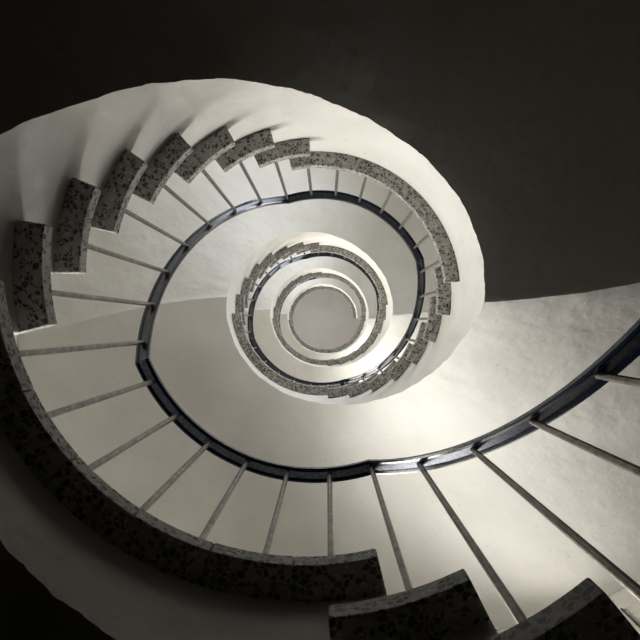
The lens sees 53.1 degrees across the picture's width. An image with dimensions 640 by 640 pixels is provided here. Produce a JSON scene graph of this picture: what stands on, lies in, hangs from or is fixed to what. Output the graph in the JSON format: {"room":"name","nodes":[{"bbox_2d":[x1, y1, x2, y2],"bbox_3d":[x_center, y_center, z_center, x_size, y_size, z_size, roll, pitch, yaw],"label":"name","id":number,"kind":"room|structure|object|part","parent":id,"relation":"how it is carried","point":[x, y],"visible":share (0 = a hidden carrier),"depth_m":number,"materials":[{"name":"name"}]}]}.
{"room":"spiral stairwell","nodes":[
{"label":"spiral stairwell","id":0,"kind":"room"},
{"bbox_2d":[293,290,359,348],"bbox_3d":[0.100,-0.015,12.150,3.500,0.001,3.500,0,-90,1],"label":"ceiling","id":1,"kind":"structure","parent":0,"point":[322,319],"depth_m":12.15,"materials":[{"name":"paint"}]},
{"bbox_2d":[14,335,639,633],"bbox_3d":[0.044,-0.051,7.026,3.239,10.250,3.239,8,-90,1],"label":"wall","id":2,"kind":"structure","parent":0,"point":[622,598],"depth_m":2.26,"materials":[{"name":"paint"}]},
{"bbox_2d":[18,156,319,340],"bbox_3d":[-0.884,-0.626,3.861,1.634,1.294,1.518,-16,-91,0],"label":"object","id":3,"kind":"structure","parent":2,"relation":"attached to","point":[228,262],"depth_m":3.44,"materials":[{"name":"beige paint"}]},
{"bbox_2d":[17,297,390,595],"bbox_3d":[-0.582,0.670,3.274,1.896,0.806,1.571,0,-90,1],"label":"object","id":4,"kind":"structure","parent":2,"relation":"attached to","point":[201,350],"depth_m":3.20,"materials":[{"name":"beige paint"}]},
{"bbox_2d":[245,252,378,385],"bbox_3d":[0.023,-0.064,5.061,1.038,3.321,1.038,0,-90,1],"label":"stair railing","id":5,"kind":"object","parent":4,"relation":"on","point":[278,267],"visible":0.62,"depth_m":4.65,"materials":[{"name":"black metal"}]},
{"bbox_2d":[245,251,321,324],"bbox_3d":[-0.857,-0.609,6.361,1.634,1.294,1.518,-16,-91,0],"label":"flight","id":6,"kind":"object","parent":2,"relation":"attached to","point":[272,295],"visible":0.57,"depth_m":6.09,"materials":[{"name":"beige paint"}]},
{"bbox_2d":[244,309,338,381],"bbox_3d":[-0.554,0.688,5.774,1.896,0.806,1.571,0,-90,1],"label":"stair landing","id":7,"kind":"structure","parent":2,"relation":"attached to","point":[268,335],"depth_m":5.70,"materials":[{"name":"beige paint"}]},
{"bbox_2d":[279,277,336,332],"bbox_3d":[0.050,-0.047,7.561,1.038,3.321,1.038,0,-90,1],"label":"stair railing","id":8,"kind":"object","parent":7,"relation":"on","point":[315,277],"visible":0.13,"depth_m":7.47,"materials":[{"name":"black metal"}]},
{"bbox_2d":[280,279,322,324],"bbox_3d":[-0.830,-0.591,8.861,1.634,1.294,1.518,-16,-91,0],"label":"flight","id":9,"kind":"object","parent":2,"relation":"attached to","point":[289,305],"visible":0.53,"depth_m":8.67,"materials":[{"name":"beige paint"}]},
{"bbox_2d":[280,314,334,359],"bbox_3d":[-0.527,0.705,8.274,1.896,0.806,1.572,0,-90,1],"label":"stair landing","id":10,"kind":"structure","parent":2,"relation":"attached to","point":[288,331],"depth_m":8.21,"materials":[{"name":"beige paint"}]},
{"bbox_2d":[317,278,360,319],"bbox_3d":[0.680,-0.782,9.259,1.844,0.781,1.572,0,-90,1],"label":"stair landing","id":11,"kind":"structure","parent":2,"relation":"attached to","point":[335,285],"depth_m":9.28,"materials":[{"name":"beige paint"}]},
{"bbox_2d":[312,256,376,318],"bbox_3d":[0.654,-0.799,6.896,1.844,1.056,1.571,0,-90,1],"label":"stair landing","id":12,"kind":"structure","parent":2,"relation":"attached to","point":[341,270],"depth_m":6.78,"materials":[{"name":"beige paint"}]},
{"bbox_2d":[327,307,375,358],"bbox_3d":[0.963,0.482,7.501,1.632,1.459,1.503,-18,-91,0],"label":"flight","id":13,"kind":"object","parent":2,"relation":"attached to","point":[366,325],"visible":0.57,"depth_m":7.42,"materials":[{"name":"beige paint"}]},
{"bbox_2d":[293,168,440,314],"bbox_3d":[0.627,-0.816,4.396,1.844,1.056,1.571,0,-90,1],"label":"stair landing","id":14,"kind":"structure","parent":2,"relation":"attached to","point":[348,230],"depth_m":4.26,"materials":[{"name":"beige paint"}]},
{"bbox_2d":[327,297,427,382],"bbox_3d":[0.936,0.464,5.001,1.632,1.459,1.503,-18,-91,0],"label":"flight","id":15,"kind":"object","parent":2,"relation":"attached to","point":[389,329],"visible":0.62,"depth_m":4.79,"materials":[{"name":"beige paint"}]},
{"bbox_2d":[255,0,639,301],"bbox_3d":[0.600,-0.834,1.958,1.844,0.933,1.571,0,-90,1],"label":"stair landing","id":16,"kind":"structure","parent":2,"relation":"attached to","point":[509,129],"depth_m":1.77,"materials":[{"name":"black paint"}]},
{"bbox_2d":[327,266,639,628],"bbox_3d":[0.908,0.447,2.502,1.632,1.459,1.503,-18,-91,0],"label":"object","id":17,"kind":"structure","parent":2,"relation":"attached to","point":[476,366],"depth_m":2.29,"materials":[{"name":"beige paint"}]},
{"bbox_3d":[-0.031,-0.099,0.151,3.240,3.500,3.240,0,-90,1],"label":"wall","id":18,"kind":"structure","parent":0,"visible":0},
{"bbox_2d":[0,0,309,334],"bbox_3d":[-0.912,-0.644,1.361,1.634,1.294,1.518,-16,-91,0],"label":"flight","id":19,"kind":"object","parent":18,"relation":"attached to","point":[102,102],"visible":1,"depth_m":1.22,"materials":[{"name":"beige paint"}]},
{"bbox_2d":[0,257,386,639],"bbox_3d":[-0.609,0.653,0.774,1.896,0.806,1.571,0,-90,1],"label":"stair landing","id":20,"kind":"structure","parent":18,"relation":"attached to","point":[79,560],"depth_m":0.84,"materials":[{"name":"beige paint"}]},
{"bbox_2d":[328,569,639,639],"bbox_3d":[0.881,0.429,0.002,1.632,1.459,1.503,-18,-91,0],"label":"flight","id":21,"kind":"object","parent":18,"relation":"attached to","point":[449,607],"visible":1,"depth_m":0.70,"materials":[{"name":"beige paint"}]},
{"bbox_2d":[19,162,639,623],"bbox_3d":[-0.011,-0.086,2.014,1.038,4.415,1.038,0,-90,1],"label":"stair railing","id":22,"kind":"object","parent":21,"relation":"on","point":[607,367],"visible":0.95,"depth_m":1.44,"materials":[{"name":"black metal"}]},
{"bbox_3d":[-0.006,-0.083,2.411,1.038,3.621,1.038,0,-90,1],"label":"handrail","id":23,"kind":"part","parent":22,"relation":"part of","materials":[{"name":"black metal"}]}
]}

